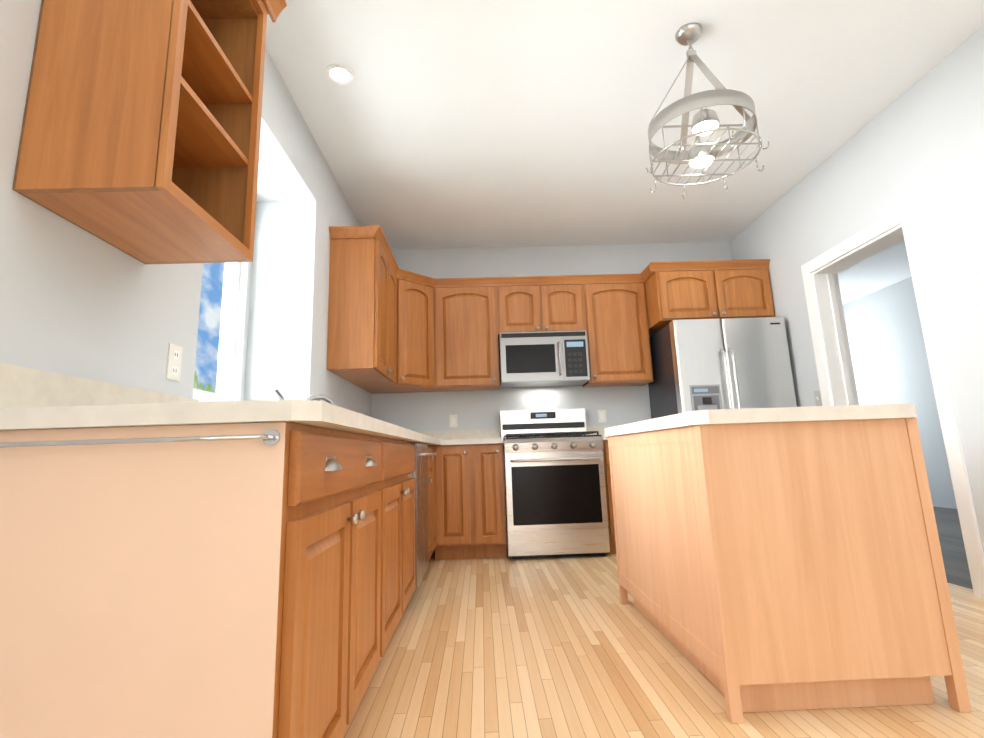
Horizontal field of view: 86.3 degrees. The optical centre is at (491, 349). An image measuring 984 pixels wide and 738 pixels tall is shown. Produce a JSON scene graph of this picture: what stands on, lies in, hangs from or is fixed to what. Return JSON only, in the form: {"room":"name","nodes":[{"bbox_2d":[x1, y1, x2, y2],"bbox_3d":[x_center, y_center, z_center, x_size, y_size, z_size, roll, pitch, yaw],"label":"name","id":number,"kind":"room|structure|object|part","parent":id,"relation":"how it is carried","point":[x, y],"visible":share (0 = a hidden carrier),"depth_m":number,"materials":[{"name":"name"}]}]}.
{"room":"kitchen","nodes":[
{"label":"kitchen","id":0,"kind":"room"},
{"bbox_2d":[0,0,983,551],"bbox_3d":[1.939,-0.110,2.816,7.060,2.780,10.780,-2,-11,-1],"label":"wall","id":1,"kind":"structure","parent":0,"point":[76,302],"depth_m":3.10,"materials":[{"name":"paint"}]},
{"bbox_2d":[12,0,286,263],"bbox_3d":[-0.872,-0.776,1.454,0.365,0.960,0.548,-2,-11,-1],"label":"upper cabinet","id":2,"kind":"object","parent":1,"relation":"attached to","point":[140,134],"visible":1,"depth_m":1.22,"materials":[{"name":"brown wood"}]},
{"bbox_2d":[166,343,182,380],"bbox_3d":[-1.037,0.042,1.716,0.006,0.115,0.072,-2,-11,-1],"label":"electrical outlet plate","id":3,"kind":"object","parent":1,"relation":"attached to","point":[174,361],"depth_m":1.71,"materials":[{"name":"plastic"}]},
{"bbox_2d":[193,262,248,401],"bbox_3d":[-1.484,-0.371,2.558,0.160,1.325,1.248,-2,-11,-1],"label":"window","id":4,"kind":"structure","parent":1,"relation":"in","point":[230,359],"depth_m":3.02,"materials":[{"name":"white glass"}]},
{"bbox_2d":[327,225,406,386],"bbox_3d":[-0.916,-0.269,3.965,0.379,0.978,0.886,-2,-11,-1],"label":"upper cabinet","id":5,"kind":"object","parent":1,"relation":"attached to","point":[393,327],"depth_m":3.58,"materials":[{"name":"brown wood"}]},
{"bbox_2d":[359,270,438,393],"bbox_3d":[-0.815,-0.138,4.646,0.608,0.978,0.608,-2,-11,-1],"label":"upper cabinet","id":6,"kind":"object","parent":1,"relation":"attached to","point":[418,289],"depth_m":4.51,"materials":[{"name":"brown wood"}]},
{"bbox_2d":[449,415,457,426],"bbox_3d":[-0.353,0.654,4.806,0.072,0.115,0.007,-2,-11,-1],"label":"electrical outlet plate","id":7,"kind":"object","parent":1,"relation":"attached to","point":[452,418],"depth_m":4.80,"materials":[{"name":"plastic"}]},
{"bbox_2d":[435,277,499,391],"bbox_3d":[-0.260,-0.132,4.772,0.621,0.978,0.380,-2,-11,-1],"label":"upper cabinet","id":8,"kind":"object","parent":1,"relation":"attached to","point":[466,309],"depth_m":4.64,"materials":[{"name":"brown wood"}]},
{"bbox_2d":[499,275,586,333],"bbox_3d":[0.433,-0.372,4.862,0.782,0.518,0.325,-2,-11,-1],"label":"upper cabinet","id":9,"kind":"object","parent":1,"relation":"attached to","point":[533,303],"depth_m":4.71,"materials":[{"name":"brown wood"}]},
{"bbox_2d":[498,330,589,387],"bbox_3d":[0.450,0.089,4.706,0.760,0.440,0.451,-2,-11,-1],"label":"microwave","id":10,"kind":"object","parent":9,"relation":"attached to","point":[545,359],"visible":1,"depth_m":4.52,"materials":[{"name":"silver metal"}]},
{"bbox_2d":[598,410,605,422],"bbox_3d":[1.017,0.616,4.842,0.072,0.115,0.007,-2,-11,-1],"label":"electrical outlet plate","id":11,"kind":"object","parent":1,"relation":"attached to","point":[601,413],"depth_m":4.84,"materials":[{"name":"plastic"}]},
{"bbox_2d":[582,273,652,386],"bbox_3d":[1.115,-0.165,4.835,0.568,0.978,0.325,-2,-11,-1],"label":"upper cabinet","id":12,"kind":"object","parent":1,"relation":"attached to","point":[618,340],"depth_m":4.68,"materials":[{"name":"brown wood"}]},
{"bbox_2d":[643,259,774,335],"bbox_3d":[1.889,-0.448,4.756,0.983,0.505,0.620,-2,-11,-1],"label":"upper cabinet","id":13,"kind":"object","parent":1,"relation":"attached to","point":[717,289],"depth_m":4.46,"materials":[{"name":"brown wood"}]},
{"bbox_2d":[814,390,821,405],"bbox_3d":[2.421,0.364,3.904,0.016,0.115,0.072,-2,-11,-1],"label":"electrical outlet plate","id":14,"kind":"object","parent":1,"relation":"attached to","point":[817,394],"depth_m":3.90,"materials":[{"name":"plastic"}]},
{"bbox_2d":[801,202,983,598],"bbox_3d":[2.526,0.299,3.328,0.200,2.134,1.050,-2,-11,-1],"label":"door frame","id":15,"kind":"structure","parent":1,"relation":"attached to","point":[833,352],"depth_m":3.26,"materials":[{"name":"white wood"}]},
{"bbox_2d":[265,0,983,304],"bbox_3d":[2.082,-1.528,3.099,6.680,0.100,10.780,-2,-11,-1],"label":"ceiling","id":16,"kind":"structure","parent":0,"point":[467,123],"depth_m":3.04,"materials":[{"name":"paint"}]},
{"bbox_2d":[325,64,354,84],"bbox_3d":[-0.799,-1.445,2.759,0.149,0.006,0.149,-12,-15,42],"label":"recessed light","id":17,"kind":"object","parent":16,"relation":"in","point":[340,74],"visible":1,"depth_m":2.74,"materials":[{"name":"white plastic"}]},
{"bbox_2d":[646,22,768,198],"bbox_3d":[0.971,-1.180,2.488,0.549,0.744,0.549,-2,-11,-1],"label":"light","id":18,"kind":"object","parent":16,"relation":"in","point":[706,121],"visible":1,"depth_m":2.43,"materials":[{"name":"silver metal"}]},
{"bbox_2d":[343,506,983,737],"bbox_3d":[1.986,1.302,2.538,7.060,0.100,10.780,-2,-11,-1],"label":"floor","id":19,"kind":"structure","parent":0,"point":[549,647],"depth_m":1.93,"materials":[{"name":"brown wood"}]},
{"bbox_2d":[0,423,391,737],"bbox_3d":[-0.689,0.674,1.422,0.622,0.873,0.986,-2,-11,-1],"label":"base cabinet","id":20,"kind":"object","parent":19,"relation":"on","point":[172,566],"depth_m":0.98,"materials":[{"name":"brown wood"}]},
{"bbox_3d":[-0.696,0.174,0.993,0.567,0.031,0.049,-2,-11,-1],"label":"towel bar rail","id":21,"kind":"part","parent":20,"relation":"part of","materials":[{"name":"silver metal"}]},
{"bbox_2d":[0,399,439,446],"bbox_3d":[-0.717,0.495,2.879,0.678,0.040,3.833,-2,-11,-1],"label":"countertop","id":22,"kind":"structure","parent":20,"relation":"on","point":[189,412],"depth_m":1.00,"materials":[{"name":"beige stone"}]},
{"bbox_2d":[271,388,334,404],"bbox_3d":[-0.875,0.278,2.395,0.243,0.199,0.377,-2,-11,-1],"label":"faucet","id":23,"kind":"object","parent":22,"relation":"on","point":[277,393],"visible":0.12,"depth_m":2.50,"materials":[{"name":"silver metal"}]},
{"bbox_2d":[392,443,435,586],"bbox_3d":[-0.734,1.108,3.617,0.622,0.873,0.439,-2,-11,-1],"label":"base cabinet","id":24,"kind":"object","parent":19,"relation":"on","point":[403,458],"depth_m":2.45,"materials":[{"name":"brown wood"}]},
{"bbox_2d":[411,443,433,588],"bbox_3d":[-0.689,1.004,3.095,0.661,0.871,0.617,-2,-11,-1],"label":"dishwasher","id":25,"kind":"object","parent":19,"relation":"on","point":[420,473],"visible":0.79,"depth_m":3.01,"materials":[{"name":"silver metal"}]},
{"bbox_2d":[432,443,443,559],"bbox_3d":[-0.712,1.159,3.880,0.677,0.873,0.373,-2,-11,-1],"label":"base cabinet","id":26,"kind":"object","parent":19,"relation":"on","point":[437,448],"depth_m":4.05,"materials":[{"name":"brown wood"}]},
{"bbox_2d":[444,443,483,559],"bbox_3d":[-0.272,1.240,4.364,0.371,0.873,0.622,-2,-11,-1],"label":"base cabinet","id":27,"kind":"object","parent":19,"relation":"on","point":[463,463],"depth_m":4.08,"materials":[{"name":"brown wood"}]},
{"bbox_2d":[440,439,503,446],"bbox_3d":[-0.163,0.787,4.453,0.494,0.040,0.653,-2,-11,-1],"label":"countertop","id":28,"kind":"structure","parent":27,"relation":"on","point":[447,442],"depth_m":4.13,"materials":[{"name":"beige stone"}]},
{"bbox_2d":[480,443,506,557],"bbox_3d":[-0.068,1.234,4.370,0.330,0.873,0.622,-2,-11,-1],"label":"base cabinet","id":29,"kind":"object","parent":19,"relation":"on","point":[495,539],"depth_m":4.08,"materials":[{"name":"brown wood"}]},
{"bbox_2d":[500,408,609,558],"bbox_3d":[0.486,1.061,4.358,0.770,1.171,0.739,-2,-11,-1],"label":"range","id":30,"kind":"object","parent":19,"relation":"on","point":[555,493],"visible":0.98,"depth_m":4.04,"materials":[{"name":"silver metal"}]},
{"bbox_2d":[602,439,615,553],"bbox_3d":[1.166,1.199,4.401,0.567,0.873,0.622,-2,-11,-1],"label":"base cabinet","id":31,"kind":"object","parent":19,"relation":"on","point":[605,449],"depth_m":4.11,"materials":[{"name":"brown wood"}]},
{"bbox_2d":[648,317,796,418],"bbox_3d":[1.932,0.702,4.401,0.913,1.800,0.836,-2,-11,-1],"label":"refrigerator","id":32,"kind":"object","parent":19,"relation":"on","point":[714,364],"visible":0.29,"depth_m":4.17,"materials":[{"name":"metal"}]},
{"bbox_2d":[605,419,971,722],"bbox_3d":[1.036,0.783,2.252,0.720,0.868,1.265,-2,-11,-1],"label":"kitchen island","id":33,"kind":"object","parent":19,"relation":"on","point":[780,559],"depth_m":1.65,"materials":[{"name":"brown wood"}]},
{"bbox_2d":[605,403,917,434],"bbox_3d":[1.020,0.334,2.341,0.754,0.045,1.315,-2,-11,-1],"label":"island countertop","id":34,"kind":"structure","parent":33,"relation":"on","point":[698,418],"depth_m":1.70,"materials":[{"name":"beige stone"}]},
{"label":"outside","id":35,"kind":"structure","parent":0,"visible":0},
{"bbox_2d":[193,263,224,392],"bbox_3d":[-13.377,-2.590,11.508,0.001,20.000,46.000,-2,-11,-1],"label":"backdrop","id":36,"kind":"structure","parent":35,"point":[208,307],"depth_m":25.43,"materials":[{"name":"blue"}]}
]}

